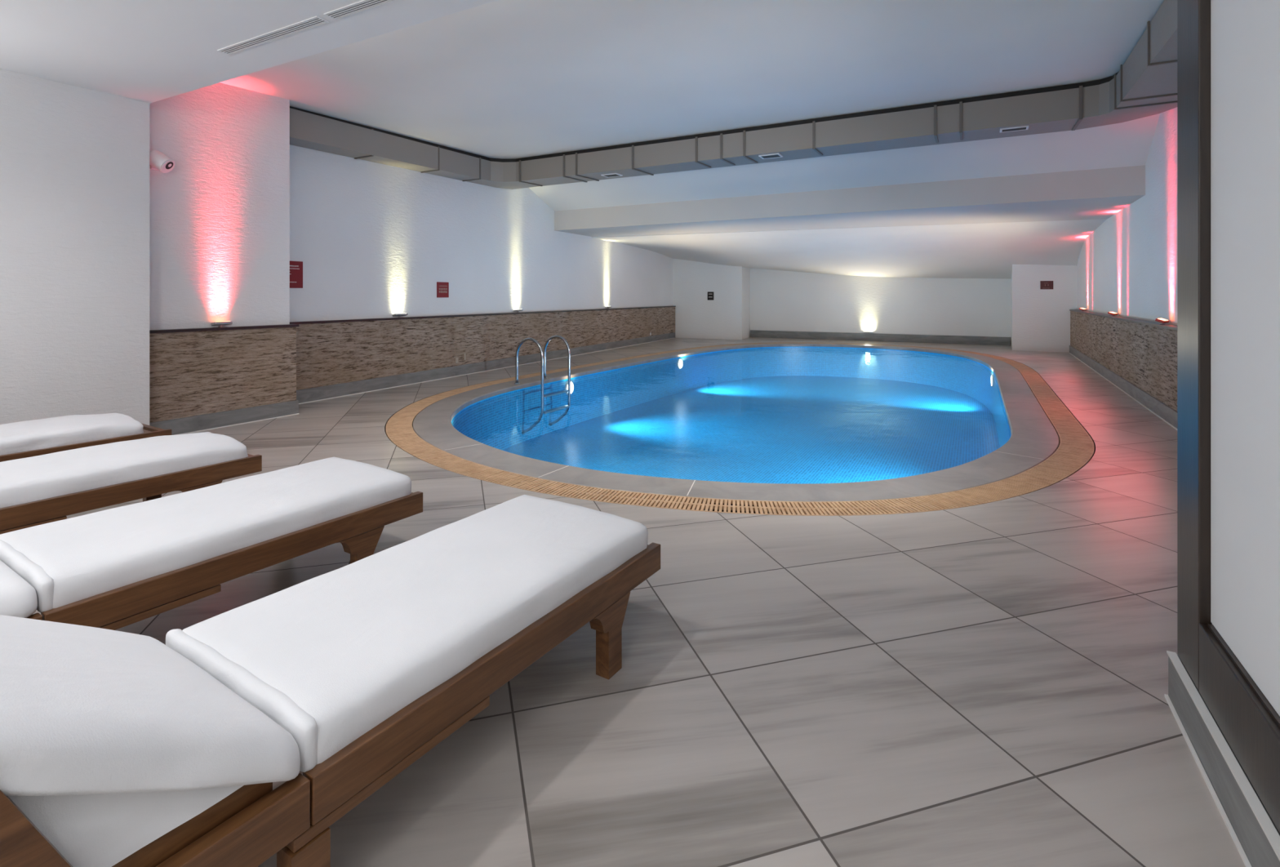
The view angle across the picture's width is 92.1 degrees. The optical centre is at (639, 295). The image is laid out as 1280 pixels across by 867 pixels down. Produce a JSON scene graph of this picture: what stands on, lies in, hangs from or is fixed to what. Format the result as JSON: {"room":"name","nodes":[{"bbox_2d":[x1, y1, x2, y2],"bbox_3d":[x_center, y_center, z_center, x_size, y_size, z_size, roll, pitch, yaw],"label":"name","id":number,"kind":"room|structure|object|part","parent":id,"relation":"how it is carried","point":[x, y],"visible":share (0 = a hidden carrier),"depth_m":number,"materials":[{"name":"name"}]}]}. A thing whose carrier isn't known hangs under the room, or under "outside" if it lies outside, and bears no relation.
{"room":"indoor swimming pool","nodes":[
{"label":"indoor swimming pool","id":0,"kind":"room"},
{"bbox_2d":[0,68,149,425],"bbox_3d":[-6.307,-0.250,2.580,1.650,2.900,6.540,0,0,28],"label":"wall","id":1,"kind":"structure","parent":0,"point":[74,161],"depth_m":4.62,"materials":[{"name":"white paint"}]},
{"bbox_2d":[149,82,289,329],"bbox_3d":[-4.523,-0.500,6.069,1.470,3.400,1.285,0,0,28],"label":"wall pier","id":2,"kind":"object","parent":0,"point":[220,219],"visible":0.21,"depth_m":5.69,"materials":[{"name":"white paint"}]},
{"bbox_2d":[149,150,174,173],"bbox_3d":[-4.043,-1.130,5.197,0.205,0.190,0.163,0,0,11],"label":"security camera","id":3,"kind":"object","parent":2,"relation":"attached to","point":[158,161],"visible":0.91,"depth_m":5.15,"materials":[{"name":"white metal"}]},
{"bbox_2d":[149,326,296,422],"bbox_3d":[-3.835,0.757,5.709,0.078,0.885,1.305,0,0,28],"label":"stone wall cladding","id":4,"kind":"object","parent":2,"relation":"attached to","point":[192,373],"depth_m":5.62,"materials":[{"name":"stone"}]},
{"bbox_2d":[149,324,298,333],"bbox_3d":[-3.825,0.302,5.714,0.092,0.024,1.325,0,0,28],"label":"trim","id":5,"kind":"structure","parent":2,"relation":"attached to","point":[166,331],"depth_m":5.62,"materials":[{"name":"black"}]},
{"bbox_2d":[210,320,232,327],"bbox_3d":[-3.845,0.262,5.671,0.078,0.054,0.150,0,0,28],"label":"uplight","id":6,"kind":"object","parent":5,"relation":"on","point":[221,323],"visible":1,"depth_m":5.65,"materials":[{"name":"grey metal"}]},
{"bbox_2d":[0,0,497,103],"bbox_3d":[-2.370,-1.815,0.452,10.600,0.470,6.540,0,0,28],"label":"ceiling","id":7,"kind":"structure","parent":0,"point":[149,51],"depth_m":3.76,"materials":[{"name":"paint"}]},
{"bbox_2d":[217,16,328,54],"bbox_3d":[-2.253,-1.577,3.757,1.013,0.006,0.077,0,0,28],"label":"ceiling vent","id":8,"kind":"object","parent":7,"relation":"in","point":[314,21],"visible":1,"depth_m":3.73,"materials":[{"name":"white metal"}]},
{"bbox_2d":[323,0,395,19],"bbox_3d":[-1.308,-1.577,3.247,1.010,0.006,0.077,0,0,28],"label":"ceiling vent","id":9,"kind":"object","parent":7,"relation":"in","point":[363,5],"visible":1,"depth_m":3.38,"materials":[{"name":"white metal"}]},
{"bbox_2d":[289,144,672,321],"bbox_3d":[-1.670,-0.800,12.351,0.419,4.000,12.531,0,0,24],"label":"wall","id":10,"kind":"structure","parent":0,"point":[371,240],"depth_m":8.88,"materials":[{"name":"white paint"}]},
{"bbox_2d":[289,261,302,288],"bbox_3d":[-3.863,-0.237,6.875,0.009,0.300,0.230,0,0,24],"label":"wall sign","id":11,"kind":"object","parent":10,"relation":"attached to","point":[295,267],"visible":0.56,"depth_m":6.90,"materials":[{"name":"red plastic"}]},
{"bbox_2d":[436,281,448,297],"bbox_3d":[-2.894,-0.088,9.057,0.009,0.225,0.245,0,0,24],"label":"wall sign","id":12,"kind":"object","parent":10,"relation":"attached to","point":[442,288],"visible":1,"depth_m":9.05,"materials":[{"name":"red"}]},
{"bbox_2d":[289,306,675,324],"bbox_3d":[-1.488,0.302,12.125,0.092,0.024,12.209,0,0,24],"label":"trim","id":13,"kind":"structure","parent":10,"relation":"attached to","point":[501,313],"depth_m":8.93,"materials":[{"name":"black"}]},
{"bbox_2d":[392,313,408,317],"bbox_3d":[-3.206,0.262,8.248,0.078,0.056,0.190,0,0,32],"label":"uplight","id":14,"kind":"object","parent":13,"relation":"on","point":[394,314],"visible":1,"depth_m":8.22,"materials":[{"name":"grey metal"}]},
{"bbox_2d":[513,309,523,312],"bbox_3d":[-2.112,0.262,10.714,0.078,0.055,0.170,0,0,24],"label":"uplight","id":15,"kind":"object","parent":13,"relation":"on","point":[515,310],"visible":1,"depth_m":10.68,"materials":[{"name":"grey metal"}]},
{"bbox_2d":[296,306,675,390],"bbox_3d":[-1.499,0.757,12.119,0.078,0.885,12.228,0,0,24],"label":"stone wall cladding","id":16,"kind":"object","parent":10,"relation":"attached to","point":[328,353],"depth_m":8.97,"materials":[{"name":"stone"}]},
{"bbox_2d":[296,332,675,404],"bbox_3d":[-1.459,1.123,12.072,0.029,0.155,12.149,0,0,24],"label":"baseboard","id":17,"kind":"structure","parent":10,"relation":"attached to","point":[327,392],"depth_m":8.91,"materials":[{"name":"grey stone"}]},
{"bbox_2d":[31,337,1245,866],"bbox_3d":[0.958,1.270,7.553,11.500,0.140,22.200,0,0,28],"label":"floor","id":18,"kind":"structure","parent":0,"point":[984,685],"depth_m":1.89,"materials":[{"name":"tile"}]},
{"bbox_2d":[0,413,172,462],"bbox_3d":[-3.900,0.815,3.438,0.662,0.769,1.950,0,0,32],"label":"sun lounger","id":19,"kind":"object","parent":18,"relation":"on","point":[34,437],"visible":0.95,"depth_m":3.74,"materials":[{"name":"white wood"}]},
{"bbox_3d":[-3.452,0.929,3.562,0.036,0.089,1.263,0,0,32],"label":"rail","id":20,"kind":"part","parent":19,"relation":"part of","materials":[{"name":"brown wood"}]},
{"bbox_3d":[-3.389,0.933,4.246,0.586,0.072,0.036,0,0,32],"label":"rail","id":21,"kind":"part","parent":19,"relation":"part of","materials":[{"name":"brown wood"}]},
{"bbox_2d":[0,431,262,534],"bbox_3d":[-2.898,0.815,2.777,0.662,0.769,1.950,0,0,32],"label":"sun lounger","id":22,"kind":"object","parent":18,"relation":"on","point":[42,489],"visible":0.96,"depth_m":2.95,"materials":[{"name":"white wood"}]},
{"bbox_3d":[-2.728,0.844,3.048,0.622,0.113,1.224,0,0,32],"label":"mattress","id":23,"kind":"part","parent":22,"relation":"part of","materials":[{"name":"white fabric"}]},
{"bbox_3d":[-2.796,1.087,3.507,0.050,0.225,0.213,0,0,32],"label":"leg","id":24,"kind":"part","parent":22,"relation":"part of","materials":[{"name":"brown wood"}]},
{"bbox_3d":[-2.283,1.087,3.183,0.050,0.225,0.213,0,0,32],"label":"leg","id":25,"kind":"part","parent":22,"relation":"part of","materials":[{"name":"brown wood"}]},
{"bbox_2d":[0,457,422,630],"bbox_3d":[-1.776,0.994,2.131,0.660,0.412,1.950,0,0,32],"label":"sun lounger","id":26,"kind":"object","parent":18,"relation":"on","point":[115,568],"visible":0.98,"depth_m":2.12,"materials":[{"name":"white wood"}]},
{"bbox_2d":[0,560,37,617],"bbox_3d":[-2.093,0.842,1.623,0.654,0.106,0.611,0,0,32],"label":"backrest cushion","id":27,"kind":"object","parent":26,"relation":"on","point":[18,580],"depth_m":1.70,"materials":[{"name":"white fabric"}]},
{"bbox_3d":[-1.851,0.929,1.429,0.036,0.089,0.683,0,0,32],"label":"rail","id":28,"kind":"part","parent":26,"relation":"part of","materials":[{"name":"brown wood"}]},
{"bbox_3d":[-1.160,1.087,2.536,0.050,0.225,0.213,0,0,32],"label":"leg","id":29,"kind":"part","parent":26,"relation":"part of","materials":[{"name":"brown wood"}]},
{"bbox_2d":[149,400,298,435],"bbox_3d":[-3.785,1.130,5.688,0.027,0.140,1.317,0,0,28],"label":"baseboard","id":30,"kind":"object","parent":18,"relation":"on","point":[184,425],"visible":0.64,"depth_m":5.67,"materials":[{"name":"grey tile"}]},
{"bbox_2d":[0,494,660,866],"bbox_3d":[-0.725,0.815,1.551,0.662,0.769,1.950,0,0,32],"label":"sun lounger","id":31,"kind":"object","parent":18,"relation":"on","point":[118,748],"visible":1,"depth_m":1.23,"materials":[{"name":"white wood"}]},
{"bbox_2d":[0,614,300,795],"bbox_3d":[-1.042,0.656,1.044,0.654,0.451,0.611,0,0,32],"label":"backrest cushion","id":32,"kind":"object","parent":31,"relation":"on","point":[85,710],"depth_m":1.01,"materials":[{"name":"white fabric"}]},
{"bbox_3d":[-0.800,0.929,0.849,0.036,0.089,0.683,0,0,32],"label":"rail","id":33,"kind":"part","parent":31,"relation":"part of","materials":[{"name":"brown wood"}]},
{"bbox_3d":[-0.623,1.101,1.144,0.050,0.197,0.072,0,0,32],"label":"leg","id":34,"kind":"part","parent":31,"relation":"part of","materials":[{"name":"brown wood"}]},
{"bbox_3d":[-0.548,0.845,1.831,0.618,0.111,1.233,0,0,32],"label":"mattress","id":35,"kind":"part","parent":31,"relation":"part of","materials":[{"name":"white fabric"}]},
{"bbox_3d":[-0.278,0.929,1.675,0.036,0.089,1.263,0,0,32],"label":"rail","id":36,"kind":"part","parent":31,"relation":"part of","materials":[{"name":"brown wood"}]},
{"bbox_3d":[-0.109,1.087,1.956,0.050,0.225,0.213,0,0,32],"label":"leg","id":37,"kind":"part","parent":31,"relation":"part of","materials":[{"name":"brown wood"}]},
{"bbox_2d":[384,342,1095,513],"bbox_3d":[2.329,1.266,9.679,6.881,0.129,13.206,0,0,28],"label":"trim","id":38,"kind":"structure","parent":18,"relation":"on","point":[749,343],"depth_m":5.63,"materials":[{"name":"brown"}]},
{"bbox_2d":[385,342,1094,515],"bbox_3d":[2.329,1.212,9.679,6.872,0.024,13.196,0,0,28],"label":"grate","id":39,"kind":"object","parent":38,"relation":"on","point":[1076,448],"visible":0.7,"depth_m":4.01,"materials":[{"name":"beige plastic"}]},
{"bbox_2d":[1164,650,1279,866],"bbox_3d":[0.080,1.131,-0.968,0.055,0.139,6.372,0,0,28],"label":"baseboard","id":40,"kind":"structure","parent":18,"relation":"on","point":[1253,832],"depth_m":1.44,"materials":[{"name":"grey metal"}]},
{"bbox_2d":[220,0,1164,159],"bbox_3d":[0.381,-2.060,5.961,11.000,0.234,5.850,0,0,28],"label":"ceiling","id":41,"kind":"structure","parent":0,"point":[501,79],"depth_m":5.44,"materials":[{"name":"paint"}]},
{"bbox_2d":[289,0,1177,189],"bbox_3d":[0.255,-1.895,5.939,8.681,0.540,5.570,0,0,28],"label":"ventilation duct","id":42,"kind":"object","parent":41,"relation":"hanging from","point":[1145,85],"visible":0.96,"depth_m":7.17,"materials":[{"name":"silver metal"}]},
{"bbox_2d":[600,173,622,177],"bbox_3d":[-0.415,-1.781,9.114,0.260,0.014,0.190,0,0,28],"label":"vent grille","id":43,"kind":"object","parent":42,"relation":"attached to","point":[608,175],"depth_m":9.08,"materials":[{"name":"grey metal"}]},
{"bbox_2d":[758,153,782,159],"bbox_3d":[1.665,-1.777,7.853,0.260,0.014,0.190,0,0,28],"label":"vent grille","id":44,"kind":"object","parent":42,"relation":"attached to","point":[769,155],"depth_m":7.83,"materials":[{"name":"grey metal"}]},
{"bbox_2d":[1000,125,1028,133],"bbox_3d":[3.987,-1.777,6.575,0.260,0.014,0.140,0,0,28],"label":"vent grille","id":45,"kind":"object","parent":42,"relation":"attached to","point":[1019,127],"depth_m":6.56,"materials":[{"name":"grey metal"}]},
{"bbox_2d":[672,258,750,339],"bbox_3d":[1.810,-0.250,18.012,2.850,2.900,1.310,0,0,28],"label":"wall","id":46,"kind":"structure","parent":0,"point":[726,317],"depth_m":17.28,"materials":[{"name":"white paint"}]},
{"bbox_2d":[707,291,713,300],"bbox_3d":[1.969,0.005,17.202,0.185,0.230,0.009,0,0,28],"label":"wall sign","id":47,"kind":"object","parent":46,"relation":"attached to","point":[710,294],"visible":1,"depth_m":17.20,"materials":[{"name":"black"}]},
{"bbox_2d":[451,346,1011,484],"bbox_3d":[2.329,1.615,9.679,5.721,0.730,12.046,0,0,28],"label":"pool water","id":48,"kind":"object","parent":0,"point":[756,426],"visible":0.57,"depth_m":9.22,"materials":[{"name":"blue liquid"}]},
{"bbox_2d":[564,381,573,395],"bbox_3d":[-1.067,1.400,9.371,0.025,0.220,0.220,0,0,28],"label":"lamp","id":49,"kind":"object","parent":48,"relation":"attached to","point":[571,383],"visible":0.66,"depth_m":9.38,"materials":[{"name":"white glass"}]},
{"bbox_2d":[676,360,682,368],"bbox_3d":[0.825,1.400,12.657,0.025,0.220,0.220,0,0,32],"label":"lamp","id":50,"kind":"object","parent":48,"relation":"attached to","point":[678,367],"visible":0.41,"depth_m":12.63,"materials":[{"name":"white glass"}]},
{"bbox_2d":[413,342,1059,501],"bbox_3d":[2.329,1.229,9.679,6.403,0.061,12.728,0,0,28],"label":"pool coping","id":51,"kind":"object","parent":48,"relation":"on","point":[1033,438],"visible":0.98,"depth_m":4.49,"materials":[{"name":"stone"}]},
{"bbox_2d":[514,334,570,434],"bbox_3d":[-1.340,1.220,8.580,0.510,1.314,0.700,0,0,28],"label":"pool ladder","id":52,"kind":"object","parent":51,"relation":"attached to","point":[543,354],"visible":1,"depth_m":8.40,"materials":[{"name":"silver metal"}]},
{"bbox_3d":[-1.488,1.220,8.307,0.469,1.314,0.039,0,0,28],"label":"handrail","id":53,"kind":"part","parent":52,"relation":"part of","materials":[{"name":"silver metal"}]},
{"bbox_3d":[-1.193,1.220,8.853,0.469,1.314,0.039,0,0,28],"label":"handrail","id":54,"kind":"part","parent":52,"relation":"part of","materials":[{"name":"silver metal"}]},
{"bbox_2d":[606,346,997,388],"bbox_3d":[2.328,1.270,9.679,5.717,0.001,12.042,0,0,28],"label":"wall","id":55,"kind":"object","parent":48,"relation":"in","point":[788,356],"visible":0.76,"depth_m":12.12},
{"bbox_2d":[991,375,993,387],"bbox_3d":[5.808,1.400,10.174,0.025,0.220,0.220,0,0,25],"label":"lamp","id":56,"kind":"object","parent":48,"relation":"attached to","point":[992,376],"visible":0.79,"depth_m":10.11,"materials":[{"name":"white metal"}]},
{"bbox_2d":[528,113,1159,211],"bbox_3d":[1.887,-1.849,9.167,11.000,0.640,1.522,0,0,28],"label":"ceiling","id":57,"kind":"structure","parent":0,"point":[1126,144],"depth_m":8.44,"materials":[{"name":"paint"}]},
{"bbox_2d":[591,218,1106,279],"bbox_3d":[4.410,-0.907,14.043,11.000,1.196,6.868,0,0,28],"label":"ceiling","id":58,"kind":"structure","parent":0,"point":[986,250],"depth_m":13.36,"materials":[{"name":"paint"}]},
{"bbox_2d":[554,164,1145,236],"bbox_3d":[2.689,-1.537,10.650,11.000,0.701,2.854,0,0,28],"label":"beam","id":59,"kind":"structure","parent":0,"point":[1094,193],"depth_m":9.20,"materials":[{"name":"paint"}]},
{"bbox_2d":[750,267,1011,345],"bbox_3d":[5.988,-0.800,16.751,11.400,4.000,0.435,0,0,28],"label":"wall","id":60,"kind":"structure","parent":0,"point":[780,300],"depth_m":16.33,"materials":[{"name":"white paint"}]},
{"bbox_2d":[750,329,1010,345],"bbox_3d":[6.069,1.100,16.408,6.510,0.200,0.080,0,0,28],"label":"baseboard","id":61,"kind":"structure","parent":60,"relation":"attached to","point":[988,340],"depth_m":16.15,"materials":[{"name":"grey tile"}]},
{"bbox_2d":[1011,264,1077,352],"bbox_3d":[9.359,-0.250,13.788,1.850,2.900,1.560,0,0,28],"label":"wall","id":62,"kind":"structure","parent":0,"point":[1041,317],"depth_m":13.30,"materials":[{"name":"white paint"}]},
{"bbox_2d":[1040,280,1053,288],"bbox_3d":[8.744,-0.230,13.260,0.235,0.180,0.009,0,0,28],"label":"wall sign","id":63,"kind":"object","parent":62,"relation":"attached to","point":[1043,284],"visible":1,"depth_m":13.26,"materials":[{"name":"red"}]},
{"bbox_2d":[1077,106,1177,324],"bbox_3d":[6.220,-0.800,6.931,0.780,4.000,13.528,0,0,30],"label":"wall","id":64,"kind":"structure","parent":0,"point":[1127,266],"depth_m":7.36,"materials":[{"name":"white paint"}]},
{"bbox_2d":[1069,345,1177,430],"bbox_3d":[5.777,1.125,7.216,0.029,0.150,13.393,0,0,30],"label":"baseboard","id":65,"kind":"structure","parent":64,"relation":"attached to","point":[1168,415],"depth_m":7.21,"materials":[{"name":"grey tile"}]},
{"bbox_2d":[1069,309,1177,330],"bbox_3d":[5.839,0.302,7.188,0.132,0.024,13.405,0,0,30],"label":"trim","id":66,"kind":"structure","parent":64,"relation":"attached to","point":[1166,326],"depth_m":7.37,"materials":[{"name":"black"}]},
{"bbox_2d":[1107,311,1118,315],"bbox_3d":[6.746,0.260,8.801,0.170,0.059,0.077,0,0,-37],"label":"uplight","id":67,"kind":"object","parent":66,"relation":"on","point":[1112,313],"visible":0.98,"depth_m":8.77,"materials":[{"name":"grey metal"}]},
{"bbox_2d":[1155,318,1169,324],"bbox_3d":[5.315,0.260,6.277,0.170,0.059,0.077,0,0,-37],"label":"uplight","id":68,"kind":"object","parent":66,"relation":"on","point":[1162,321],"visible":1,"depth_m":6.24,"materials":[{"name":"grey metal"}]},
{"bbox_2d":[1070,311,1177,411],"bbox_3d":[5.846,0.757,7.184,0.118,0.885,13.405,0,0,30],"label":"stone wall cladding","id":69,"kind":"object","parent":64,"relation":"attached to","point":[1145,356],"depth_m":7.27,"materials":[{"name":"stone"}]},
{"bbox_3d":[1.175,-0.250,-1.570,2.440,2.900,6.355,0,0,28],"label":"wall","id":70,"kind":"structure","parent":0,"visible":0},
{"bbox_2d":[1177,0,1279,833],"bbox_3d":[0.093,-0.257,-0.982,0.038,2.636,6.362,0,0,28],"label":"panel frame","id":71,"kind":"object","parent":70,"relation":"attached to","point":[1228,51],"visible":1,"depth_m":1.51,"materials":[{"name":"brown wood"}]},
{"bbox_3d":[1.555,-0.257,1.732,0.028,2.636,0.197,0,0,28],"label":"post","id":72,"kind":"part","parent":71,"relation":"part of","materials":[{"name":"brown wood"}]},
{"bbox_3d":[0.042,0.968,-1.066,0.028,0.186,6.164,0,0,28],"label":"rail","id":73,"kind":"part","parent":71,"relation":"part of","materials":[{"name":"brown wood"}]},
{"bbox_3d":[0.053,-0.354,-1.073,0.004,2.441,6.163,0,0,28],"label":"panel","id":74,"kind":"part","parent":71,"relation":"part of","materials":[{"name":"paint"}]}
]}

